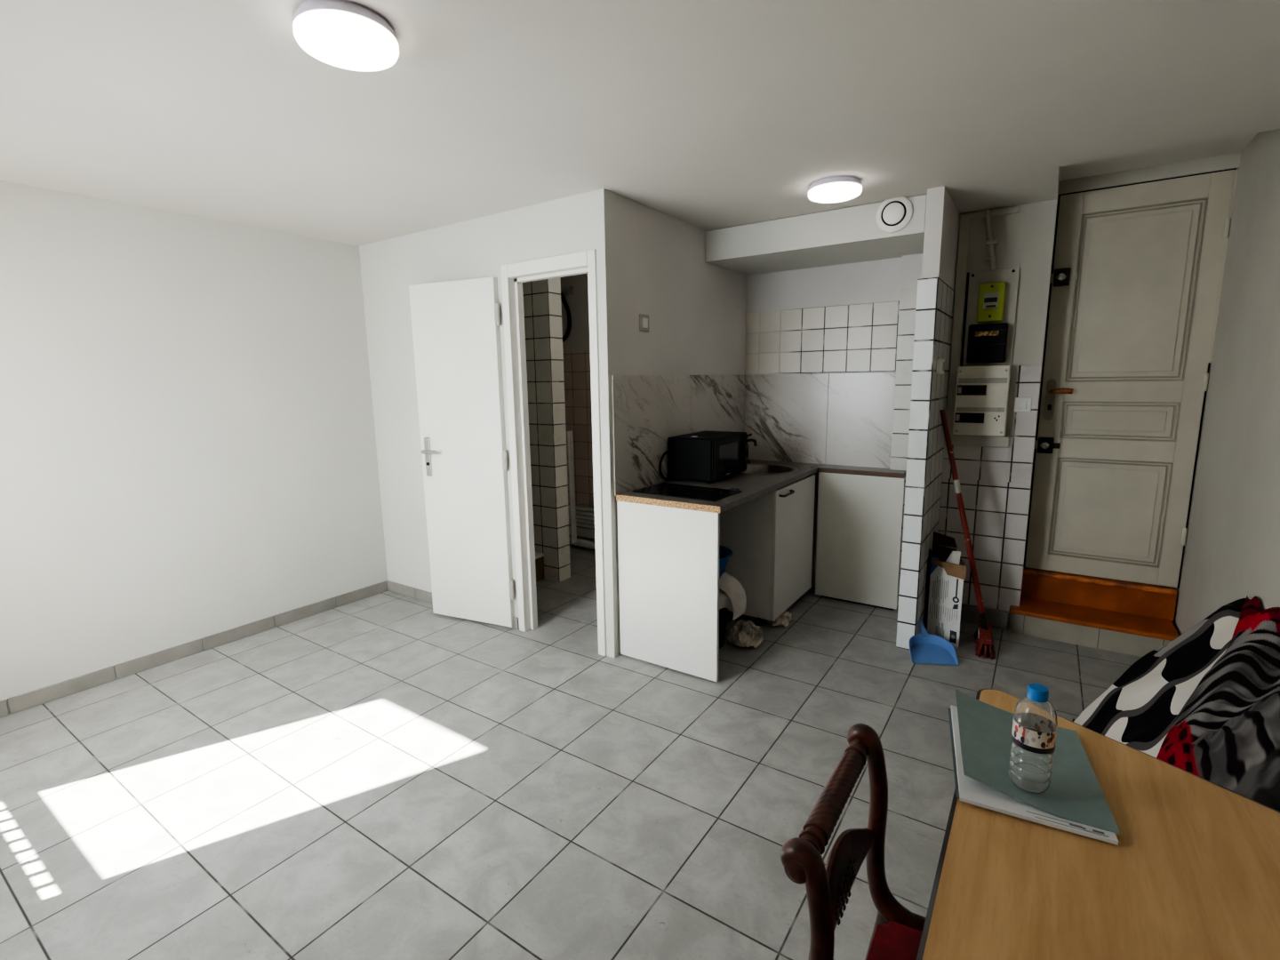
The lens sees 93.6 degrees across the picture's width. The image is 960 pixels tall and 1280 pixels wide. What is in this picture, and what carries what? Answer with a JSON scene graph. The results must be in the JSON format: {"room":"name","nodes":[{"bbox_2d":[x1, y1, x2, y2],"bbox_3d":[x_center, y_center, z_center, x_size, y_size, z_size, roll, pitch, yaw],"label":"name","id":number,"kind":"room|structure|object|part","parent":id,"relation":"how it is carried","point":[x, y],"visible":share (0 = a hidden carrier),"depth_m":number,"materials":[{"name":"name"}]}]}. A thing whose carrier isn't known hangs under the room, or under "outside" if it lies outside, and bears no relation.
{"room":"studio apartment","nodes":[
{"label":"studio apartment","id":0,"kind":"room"},
{"bbox_2d":[0,180,387,713],"bbox_3d":[-2.119,-0.308,3.783,0.105,2.352,4.690,5,11,34],"label":"wall","id":1,"kind":"structure","parent":0,"point":[188,451],"depth_m":3.14,"materials":[{"name":"paint"}]},
{"bbox_2d":[0,580,387,717],"bbox_3d":[-2.556,0.949,3.202,0.012,0.075,2.676,5,11,34],"label":"baseboard","id":2,"kind":"structure","parent":1,"relation":"attached to","point":[20,702],"depth_m":3.24,"materials":[{"name":"tile"}]},
{"bbox_2d":[359,188,620,657],"bbox_3d":[-0.962,-0.296,3.606,2.013,2.352,0.094,5,11,34],"label":"wall","id":3,"kind":"structure","parent":0,"point":[476,248],"depth_m":3.52,"materials":[{"name":"paint"}]},
{"bbox_2d":[386,580,519,630],"bbox_3d":[-1.268,0.806,3.945,1.303,0.075,0.012,5,11,34],"label":"baseboard","id":4,"kind":"structure","parent":3,"relation":"attached to","point":[412,592],"depth_m":4.13,"materials":[{"name":"tile"}]},
{"bbox_2d":[408,276,514,627],"bbox_3d":[-1.050,-0.125,3.523,0.628,2.009,0.099,3,10,24],"label":"door","id":5,"kind":"structure","parent":3,"relation":"in","point":[455,324],"depth_m":3.52,"materials":[{"name":"paint"}]},
{"bbox_3d":[-1.282,-0.140,3.635,0.042,0.238,0.006,3,10,24],"label":"handle plate","id":6,"kind":"part","parent":5,"relation":"part of","materials":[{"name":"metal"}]},
{"bbox_3d":[-1.255,-0.168,3.579,0.123,0.025,0.056,5,11,34],"label":"handle","id":7,"kind":"part","parent":5,"relation":"part of","materials":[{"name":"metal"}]},
{"bbox_2d":[500,248,606,655],"bbox_3d":[-0.439,-0.114,3.279,0.646,2.086,0.112,5,11,34],"label":"door frame","id":8,"kind":"structure","parent":3,"relation":"attached to","point":[513,275],"depth_m":3.29,"materials":[{"name":"paint"}]},
{"bbox_2d":[522,277,570,582],"bbox_3d":[-0.907,-0.444,4.513,0.798,2.345,0.133,5,11,34],"label":"wall","id":9,"kind":"structure","parent":0,"point":[542,304],"depth_m":4.30,"materials":[{"name":"tile"}]},
{"bbox_2d":[567,431,576,543],"bbox_3d":[-0.505,0.057,4.451,0.021,0.840,0.056,5,11,34],"label":"shower curtain","id":10,"kind":"object","parent":9,"relation":"hanging from","point":[569,433],"visible":1,"depth_m":4.45,"materials":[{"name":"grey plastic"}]},
{"bbox_2d":[0,544,1141,959],"bbox_3d":[-0.196,1.087,2.717,4.697,0.105,4.690,5,11,34],"label":"floor","id":11,"kind":"structure","parent":0,"point":[382,776],"depth_m":2.21,"materials":[{"name":"tile"}]},
{"bbox_2d":[535,552,543,582],"bbox_3d":[-1.080,0.622,4.657,0.794,0.200,0.126,5,11,34],"label":"shower tray","id":12,"kind":"object","parent":11,"relation":"on","point":[539,556],"visible":0.24,"depth_m":4.46,"materials":[{"name":"brown ceramic"}]},
{"bbox_2d":[616,500,719,681],"bbox_3d":[0.132,0.541,3.009,0.576,0.842,0.021,5,11,34],"label":"end panel","id":13,"kind":"object","parent":11,"relation":"on","point":[668,557],"visible":0.89,"depth_m":2.98,"materials":[{"name":"white paint"}]},
{"bbox_2d":[719,571,746,648],"bbox_3d":[0.381,0.697,3.342,0.395,0.441,0.382,0,9,4],"label":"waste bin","id":14,"kind":"object","parent":11,"relation":"on","point":[732,596],"visible":0.41,"depth_m":3.16,"materials":[{"name":"white plastic"}]},
{"bbox_2d":[719,545,732,579],"bbox_3d":[0.358,0.467,3.300,0.301,0.154,0.301,5,11,34],"label":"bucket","id":15,"kind":"object","parent":14,"relation":"on","point":[724,553],"visible":0.16,"depth_m":3.24,"materials":[{"name":"plastic"}]},
{"bbox_2d":[726,619,763,647],"bbox_3d":[0.573,0.846,3.360,0.224,0.126,0.198,5,11,34],"label":"crumpled cloth","id":16,"kind":"object","parent":11,"relation":"on","point":[744,634],"visible":1,"depth_m":3.31,"materials":[{"name":"beige fabric"}]},
{"bbox_2d":[719,474,815,625],"bbox_3d":[0.738,0.397,3.859,0.604,0.852,0.679,5,11,34],"label":"base cabinet","id":17,"kind":"object","parent":11,"relation":"on","point":[769,536],"visible":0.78,"depth_m":3.54,"materials":[{"name":"white paint"}]},
{"bbox_3d":[0.716,0.837,3.613,0.049,0.066,0.049,5,11,34],"label":"leg","id":18,"kind":"part","parent":17,"relation":"part of","materials":[{"name":"black plastic"}]},
{"bbox_2d":[616,459,906,513],"bbox_3d":[0.782,0.021,3.424,1.118,0.032,1.585,5,11,34],"label":"countertop","id":19,"kind":"structure","parent":17,"relation":"on","point":[752,486],"depth_m":3.36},
{"bbox_2d":[632,482,742,501],"bbox_3d":[0.244,0.053,3.127,0.500,0.017,0.314,5,11,34],"label":"cooktop","id":20,"kind":"object","parent":19,"relation":"in","point":[673,490],"visible":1,"depth_m":3.10,"materials":[{"name":"black glass"}]},
{"bbox_3d":[0.489,0.051,3.106,0.043,0.012,0.029,5,11,34],"label":"control knob","id":21,"kind":"part","parent":20,"relation":"part of","materials":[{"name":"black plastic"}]},
{"bbox_2d":[658,431,747,483],"bbox_3d":[0.389,-0.139,3.543,0.314,0.256,0.582,5,11,34],"label":"microwave","id":22,"kind":"object","parent":19,"relation":"on","point":[709,457],"visible":1,"depth_m":3.40,"materials":[{"name":"black plastic"}]},
{"bbox_3d":[0.160,-0.082,3.454,0.032,0.180,0.163,5,11,34],"label":"power cord","id":23,"kind":"part","parent":22,"relation":"part of","materials":[{"name":"black plastic"}]},
{"bbox_3d":[0.504,-0.132,3.454,0.011,0.219,0.350,5,11,32],"label":"door","id":24,"kind":"part","parent":22,"relation":"part of","materials":[{"name":"black glass"}]},
{"bbox_3d":[0.526,-0.141,3.509,0.011,0.240,0.483,5,11,32],"label":"frame","id":25,"kind":"part","parent":22,"relation":"part of","materials":[{"name":"black plastic"}]},
{"bbox_3d":[0.629,-0.167,3.654,0.008,0.219,0.112,5,11,32],"label":"control panel","id":26,"kind":"part","parent":22,"relation":"part of","materials":[{"name":"black plastic"}]},
{"bbox_3d":[0.638,-0.203,3.641,0.019,0.052,0.052,5,11,34],"label":"knob","id":27,"kind":"part","parent":22,"relation":"part of","materials":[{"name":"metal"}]},
{"bbox_3d":[0.639,-0.117,3.656,0.019,0.052,0.052,5,11,34],"label":"knob","id":28,"kind":"part","parent":22,"relation":"part of","materials":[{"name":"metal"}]},
{"bbox_2d":[747,433,757,463],"bbox_3d":[0.748,-0.215,4.131,0.077,0.202,0.153,-2,10,-6],"label":"tap","id":29,"kind":"object","parent":19,"relation":"on","point":[749,435],"visible":0.52,"depth_m":4.12,"materials":[{"name":"metal"}]},
{"bbox_3d":[0.759,-0.253,4.115,0.023,0.062,0.137,-5,10,-24],"label":"spout","id":30,"kind":"part","parent":29,"relation":"part of","materials":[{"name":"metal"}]},
{"bbox_2d":[740,464,798,490],"bbox_3d":[0.783,0.001,3.878,0.455,0.153,0.455,5,11,34],"label":"sink","id":31,"kind":"object","parent":19,"relation":"in","point":[751,468],"visible":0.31,"depth_m":4.03,"materials":[{"name":"silver metal"}]},
{"bbox_3d":[0.851,0.078,3.470,0.039,0.018,0.186,5,11,34],"label":"handle","id":32,"kind":"part","parent":17,"relation":"part of","materials":[{"name":"metal"}]},
{"bbox_3d":[0.952,0.393,3.712,0.019,0.770,0.679,5,11,34],"label":"door","id":33,"kind":"part","parent":17,"relation":"part of","materials":[{"name":"white paint"}]},
{"bbox_2d":[765,610,791,626],"bbox_3d":[0.848,0.826,3.641,0.140,0.065,0.217,5,11,34],"label":"rag","id":34,"kind":"object","parent":11,"relation":"on","point":[783,620],"visible":0.56,"depth_m":3.59,"materials":[{"name":"beige fabric"}]},
{"bbox_2d":[780,723,925,959],"bbox_3d":[0.529,0.907,0.897,0.616,0.836,0.487,5,11,34],"label":"dining chair","id":35,"kind":"object","parent":11,"relation":"on","point":[897,932],"visible":0.98,"depth_m":1.02,"materials":[{"name":"brown wood"}]},
{"bbox_3d":[0.404,0.720,0.713,0.523,0.403,0.057,8,13,42],"label":"post","id":36,"kind":"part","parent":35,"relation":"part of","materials":[{"name":"brown wood"}]},
{"bbox_3d":[0.318,0.507,0.972,0.039,0.042,0.299,5,11,34],"label":"rope rail","id":37,"kind":"part","parent":35,"relation":"part of","materials":[{"name":"brown wood"}]},
{"bbox_3d":[0.431,1.041,1.192,0.148,0.477,0.046,5,11,34],"label":"leg","id":38,"kind":"part","parent":35,"relation":"part of","materials":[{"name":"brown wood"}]},
{"bbox_3d":[0.620,0.665,1.028,0.523,0.403,0.057,4,10,25],"label":"post","id":39,"kind":"part","parent":35,"relation":"part of","materials":[{"name":"brown wood"}]},
{"bbox_2d":[866,920,922,959],"bbox_3d":[0.539,0.872,0.883,0.419,0.060,0.372,5,11,34],"label":"seat cushion","id":40,"kind":"object","parent":35,"relation":"on","point":[892,940],"depth_m":1.06,"materials":[{"name":"red fabric"}]},
{"bbox_2d":[821,595,894,609],"bbox_3d":[1.423,0.795,3.941,0.455,0.021,0.028,5,11,34],"label":"plinth","id":41,"kind":"object","parent":11,"relation":"on","point":[821,596],"visible":0.43,"depth_m":3.92,"materials":[{"name":"black plastic"}]},
{"bbox_2d":[815,472,904,609],"bbox_3d":[1.394,0.379,3.850,0.520,0.836,0.019,5,11,34],"label":"filler panel","id":42,"kind":"object","parent":11,"relation":"on","point":[860,519],"visible":1,"depth_m":3.83,"materials":[{"name":"white plastic"}]},
{"bbox_2d":[908,617,958,665],"bbox_3d":[1.532,0.832,3.193,0.228,0.185,0.268,1,10,8],"label":"dustpan","id":43,"kind":"object","parent":11,"relation":"on","point":[924,648],"visible":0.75,"depth_m":3.17,"materials":[{"name":"blue plastic"}]},
{"bbox_3d":[1.518,0.787,3.264,0.040,0.121,0.123,-4,10,-20],"label":"handle","id":44,"kind":"part","parent":43,"relation":"part of","materials":[{"name":"blue plastic"}]},
{"bbox_2d":[924,531,966,647],"bbox_3d":[1.699,0.603,3.382,0.152,0.574,0.329,2,10,15],"label":"cardboard box","id":45,"kind":"object","parent":11,"relation":"on","point":[947,570],"visible":0.91,"depth_m":3.30,"materials":[{"name":"grey cardboard"}]},
{"bbox_2d":[939,409,995,659],"bbox_3d":[1.770,0.267,3.236,0.357,1.285,0.319,5,11,34],"label":"broom","id":46,"kind":"object","parent":11,"relation":"on","point":[983,636],"visible":1,"depth_m":3.23,"materials":[{"name":"red paint"}]},
{"bbox_3d":[1.747,0.208,3.241,0.305,1.169,0.029,4,11,29],"label":"handle","id":47,"kind":"part","parent":46,"relation":"part of","materials":[{"name":"red paint"}]},
{"bbox_2d":[1008,567,1179,656],"bbox_3d":[2.505,0.728,3.351,0.742,0.315,0.326,5,11,34],"label":"steps","id":48,"kind":"structure","parent":11,"relation":"on","point":[1134,634],"depth_m":3.32,"materials":[{"name":"wood"}]},
{"bbox_2d":[916,688,1279,959],"bbox_3d":[0.684,0.969,0.746,0.626,0.749,1.353,5,11,34],"label":"table","id":49,"kind":"object","parent":11,"relation":"on","point":[1193,871],"visible":0.73,"depth_m":0.86,"materials":[{"name":"brown wood"}]},
{"bbox_2d":[948,688,1120,845],"bbox_3d":[0.702,0.504,1.105,0.226,0.046,0.334,4,10,25],"label":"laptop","id":50,"kind":"object","parent":49,"relation":"on","point":[1075,801],"visible":0.8,"depth_m":1.05,"materials":[{"name":"white green-grey cardboard"}]},
{"bbox_2d":[1008,683,1057,793],"bbox_3d":[0.664,0.433,1.014,0.062,0.179,0.062,5,11,34],"label":"water bottle","id":51,"kind":"object","parent":50,"relation":"on","point":[1035,723],"visible":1,"depth_m":0.99,"materials":[{"name":"clear plastic"}]},
{"bbox_2d":[0,0,1279,246],"bbox_3d":[-0.232,-1.389,2.304,4.697,0.210,4.690,5,11,34],"label":"ceiling","id":52,"kind":"structure","parent":0,"point":[705,115],"depth_m":1.95,"materials":[{"name":"paint"}]},
{"bbox_2d":[292,0,399,71],"bbox_3d":[-0.737,-1.109,1.514,0.240,0.066,0.240,5,11,34],"label":"ceiling lamp","id":53,"kind":"object","parent":52,"relation":"attached to","point":[342,34],"visible":1,"depth_m":1.46,"materials":[{"name":"white plastic"}]},
{"bbox_2d":[705,194,926,275],"bbox_3d":[1.081,-1.419,3.578,1.228,0.178,0.616,5,11,34],"label":"bulkhead","id":54,"kind":"object","parent":52,"relation":"attached to","point":[850,235],"visible":0.74,"depth_m":3.40,"materials":[{"name":"paint"}]},
{"bbox_2d":[875,196,912,232],"bbox_3d":[1.290,-1.353,3.052,0.175,0.175,0.029,5,11,34],"label":"air vent","id":55,"kind":"object","parent":54,"relation":"attached to","point":[892,214],"visible":0.99,"depth_m":3.04,"materials":[{"name":"white plastic"}]},
{"bbox_2d":[808,176,862,203],"bbox_3d":[0.909,-1.349,2.804,0.240,0.066,0.240,5,11,34],"label":"ceiling lamp","id":56,"kind":"object","parent":52,"relation":"attached to","point":[836,188],"visible":1,"depth_m":2.73,"materials":[{"name":"white plastic"}]},
{"bbox_2d":[615,192,746,375],"bbox_3d":[0.290,-0.337,3.744,0.094,2.352,1.540,5,11,34],"label":"wall","id":57,"kind":"structure","parent":0,"point":[696,308],"depth_m":3.40,"materials":[{"name":"paint"}]},
{"bbox_2d":[639,313,648,332],"bbox_3d":[0.025,-0.830,3.176,0.014,0.088,0.088,5,11,34],"label":"wall switch","id":58,"kind":"object","parent":57,"relation":"attached to","point":[644,319],"visible":1,"depth_m":3.16,"materials":[{"name":"grey plastic"}]},
{"bbox_2d":[611,372,895,495],"bbox_3d":[0.731,-0.293,3.405,1.018,0.612,1.600,5,11,34],"label":"backsplash","id":59,"kind":"structure","parent":57,"relation":"attached to","point":[788,416],"depth_m":3.88,"materials":[{"name":"stone"}]},
{"bbox_2d":[560,256,902,587],"bbox_3d":[0.500,-0.480,4.581,3.332,2.352,0.105,5,11,34],"label":"wall","id":60,"kind":"structure","parent":0,"point":[873,281],"depth_m":3.99,"materials":[{"name":"paint"}]},
{"bbox_2d":[560,286,573,342],"bbox_3d":[-0.665,-1.393,5.106,0.224,0.479,0.074,3,10,24],"label":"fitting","id":61,"kind":"object","parent":60,"relation":"attached to","point":[568,290],"visible":0.8,"depth_m":5.04,"materials":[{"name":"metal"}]},
{"bbox_2d":[562,350,595,541],"bbox_3d":[-0.114,-0.214,4.979,1.914,1.715,0.007,5,11,34],"label":"wall tiles","id":62,"kind":"structure","parent":60,"relation":"attached to","point":[576,364],"depth_m":5.21,"materials":[{"name":"tile"}]},
{"bbox_2d":[568,502,595,549],"bbox_3d":[-0.399,0.413,5.210,0.672,0.360,0.115,5,11,34],"label":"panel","id":63,"kind":"object","parent":62,"relation":"attached to","point":[585,514],"visible":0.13,"depth_m":5.28,"materials":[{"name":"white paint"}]},
{"bbox_3d":[-0.409,0.474,5.260,0.609,0.077,0.021,5,11,34],"label":"rail","id":64,"kind":"part","parent":63,"relation":"part of","materials":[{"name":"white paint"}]},
{"bbox_2d":[744,300,899,374],"bbox_3d":[1.172,-0.924,3.976,1.018,0.425,0.007,5,11,34],"label":"wall tiles","id":65,"kind":"structure","parent":60,"relation":"attached to","point":[854,338],"depth_m":3.95,"materials":[{"name":"white tile"}]},
{"bbox_2d":[890,253,923,606],"bbox_3d":[1.676,-0.261,3.717,0.210,2.170,0.060,5,11,34],"label":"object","id":66,"kind":"object","parent":60,"relation":"attached to","point":[911,265],"visible":0.25,"depth_m":3.65,"materials":[{"name":"paint"}]},
{"bbox_2d":[896,185,959,649],"bbox_3d":[1.619,-0.292,3.356,0.094,2.352,0.704,5,11,34],"label":"wall","id":67,"kind":"structure","parent":0,"point":[935,295],"depth_m":3.12,"materials":[{"name":"tile"}]},
{"bbox_2d":[936,359,944,374],"bbox_3d":[1.556,-0.587,3.105,0.030,0.077,0.091,5,11,34],"label":"wall socket","id":68,"kind":"object","parent":67,"relation":"attached to","point":[940,363],"visible":1,"depth_m":3.07,"materials":[{"name":"white plastic"}]},
{"bbox_2d":[954,199,1057,628],"bbox_3d":[2.076,-0.331,3.549,0.448,2.352,0.315,5,11,34],"label":"wall","id":69,"kind":"structure","parent":0,"point":[1026,238],"depth_m":3.23,"materials":[{"name":"paint"}]},
{"bbox_2d":[950,434,1009,447],"bbox_3d":[1.940,-0.226,3.444,0.304,0.061,0.038,5,11,34],"label":"wall ledge","id":70,"kind":"object","parent":69,"relation":"attached to","point":[990,441],"visible":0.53,"depth_m":3.42,"materials":[{"name":"paint"}]},
{"bbox_2d":[944,206,1018,444],"bbox_3d":[1.904,-0.830,3.364,0.275,1.274,0.035,5,11,34],"label":"plank","id":71,"kind":"object","parent":69,"relation":"attached to","point":[964,226],"visible":0.97,"depth_m":3.38,"materials":[{"name":"paint"}]},
{"bbox_2d":[960,603,1008,630],"bbox_3d":[1.970,0.802,3.594,0.396,0.105,0.028,5,11,34],"label":"baseboard","id":72,"kind":"structure","parent":69,"relation":"attached to","point":[998,619],"depth_m":3.52,"materials":[{"name":"tile"}]},
{"bbox_2d":[960,267,1019,436],"bbox_3d":[1.950,-0.703,3.363,0.287,0.910,0.020,5,11,34],"label":"board","id":73,"kind":"object","parent":69,"relation":"attached to","point":[1011,276],"visible":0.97,"depth_m":3.32,"materials":[{"name":"paint"}]},
{"bbox_2d":[952,365,1011,436],"bbox_3d":[1.913,-0.444,3.367,0.256,0.385,0.089,5,11,34],"label":"panel","id":74,"kind":"object","parent":73,"relation":"attached to","point":[981,392],"visible":1,"depth_m":3.33,"materials":[{"name":"beige plastic"}]},
{"bbox_3d":[1.892,-0.601,3.312,0.248,0.049,0.005,5,11,34],"label":"plate","id":75,"kind":"part","parent":74,"relation":"part of","materials":[{"name":"beige plastic"}]},
{"bbox_3d":[1.956,-0.340,3.315,0.091,0.056,0.004,5,11,34],"label":"blank plate","id":76,"kind":"part","parent":74,"relation":"part of","materials":[{"name":"beige plastic"}]},
{"bbox_3d":[1.954,-0.492,3.290,0.091,0.056,0.004,5,11,34],"label":"blank plate","id":77,"kind":"part","parent":74,"relation":"part of","materials":[{"name":"beige plastic"}]},
{"bbox_2d":[966,322,1007,363],"bbox_3d":[1.919,-0.755,3.321,0.186,0.208,0.071,5,11,34],"label":"main breaker","id":78,"kind":"object","parent":73,"relation":"attached to","point":[987,342],"visible":1,"depth_m":3.29,"materials":[{"name":"black plastic"}]},
{"bbox_2d":[976,281,1006,322],"bbox_3d":[1.924,-0.972,3.288,0.124,0.206,0.057,5,11,34],"label":"electric meter","id":79,"kind":"object","parent":73,"relation":"attached to","point":[991,295],"visible":1,"depth_m":3.27,"materials":[{"name":"plastic"}]},
{"bbox_3d":[1.909,-0.978,3.268,0.072,0.084,0.005,5,11,34],"label":"display frame","id":80,"kind":"part","parent":79,"relation":"part of","materials":[{"name":"white plastic"}]},
{"bbox_2d":[938,365,1041,610],"bbox_3d":[1.991,0.056,3.475,0.446,1.405,0.012,5,11,34],"label":"wall tiles","id":81,"kind":"structure","parent":69,"relation":"attached to","point":[996,482],"depth_m":3.46,"materials":[{"name":"white tile"}]},
{"bbox_2d":[1013,397,1031,412],"bbox_3d":[2.103,-0.413,3.301,0.080,0.080,0.014,5,11,34],"label":"wall switch","id":82,"kind":"object","parent":81,"relation":"attached to","point":[1021,404],"visible":1,"depth_m":3.30,"materials":[{"name":"white plastic"}]},
{"bbox_2d":[984,208,998,271],"bbox_3d":[1.910,-1.306,3.271,0.080,0.323,0.041,5,11,34],"label":"cable conduit","id":83,"kind":"object","parent":69,"relation":"attached to","point":[990,242],"visible":1,"depth_m":3.26,"materials":[{"name":"paint"}]},
{"bbox_2d":[1023,152,1241,623],"bbox_3d":[2.605,-0.364,3.293,0.707,2.485,0.133,5,11,34],"label":"wall","id":84,"kind":"structure","parent":0,"point":[1228,161],"depth_m":3.02,"materials":[{"name":"paint"}]},
{"bbox_2d":[1023,168,1238,588],"bbox_3d":[2.569,-0.481,3.222,0.707,2.097,0.108,5,11,34],"label":"door","id":85,"kind":"structure","parent":84,"relation":"in","point":[1137,274],"depth_m":3.21,"materials":[{"name":"paint"}]},
{"bbox_3d":[2.308,-0.196,3.421,0.049,0.049,0.018,5,11,34],"label":"knob","id":86,"kind":"part","parent":85,"relation":"part of","materials":[{"name":"silver metal"}]},
{"bbox_3d":[2.321,-0.454,3.401,0.046,0.231,0.010,5,11,34],"label":"handle plate","id":87,"kind":"part","parent":85,"relation":"part of","materials":[{"name":"beige metal"}]},
{"bbox_3d":[2.342,-0.496,3.343,0.112,0.034,0.055,5,11,34],"label":"handle","id":88,"kind":"part","parent":85,"relation":"part of","materials":[{"name":"metal"}]},
{"bbox_3d":[2.294,-1.106,3.269,0.049,0.049,0.018,5,11,34],"label":"knob","id":89,"kind":"part","parent":85,"relation":"part of","materials":[{"name":"silver metal"}]},
{"bbox_3d":[2.597,0.171,3.342,0.402,0.476,0.006,5,11,34],"label":"panel","id":90,"kind":"part","parent":85,"relation":"part of","materials":[{"name":"paint"}]},
{"bbox_3d":[2.594,0.172,3.337,0.500,0.574,0.018,5,11,34],"label":"moulding","id":91,"kind":"part","parent":85,"relation":"part of","materials":[{"name":"beige wood"}]},
{"bbox_3d":[2.590,-0.321,3.260,0.402,0.108,0.006,5,11,34],"label":"panel","id":92,"kind":"part","parent":85,"relation":"part of","materials":[{"name":"paint"}]},
{"bbox_3d":[2.587,-0.320,3.256,0.500,0.206,0.018,5,11,34],"label":"moulding","id":93,"kind":"part","parent":85,"relation":"part of","materials":[{"name":"beige wood"}]},
{"bbox_3d":[2.580,-0.967,3.152,0.402,0.788,0.006,5,11,34],"label":"panel","id":94,"kind":"part","parent":85,"relation":"part of","materials":[{"name":"paint"}]},
{"bbox_3d":[2.577,-0.966,3.148,0.500,0.886,0.018,5,11,34],"label":"moulding","id":95,"kind":"part","parent":85,"relation":"part of","materials":[{"name":"beige wood"}]},
{"bbox_2d":[1072,598,1245,758],"bbox_3d":[1.760,0.792,1.984,0.458,0.651,1.001,5,11,34],"label":"blanket","id":96,"kind":"object","parent":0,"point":[1138,711],"visible":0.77,"depth_m":2.12,"materials":[{"name":"multicoloured fabric"}]},
{"bbox_2d":[1156,595,1279,811],"bbox_3d":[1.621,0.724,1.722,0.410,0.631,1.486,5,11,34],"label":"striped blanket","id":97,"kind":"object","parent":96,"relation":"on","point":[1226,734],"visible":0.46,"depth_m":1.65,"materials":[{"name":"multicoloured fabric"}]},
{"bbox_2d":[1173,128,1279,635],"bbox_3d":[1.690,-0.007,1.235,0.105,2.485,4.690,5,11,34],"label":"wall","id":98,"kind":"structure","parent":0,"point":[1232,548],"depth_m":2.50,"materials":[{"name":"paint"}]}
]}

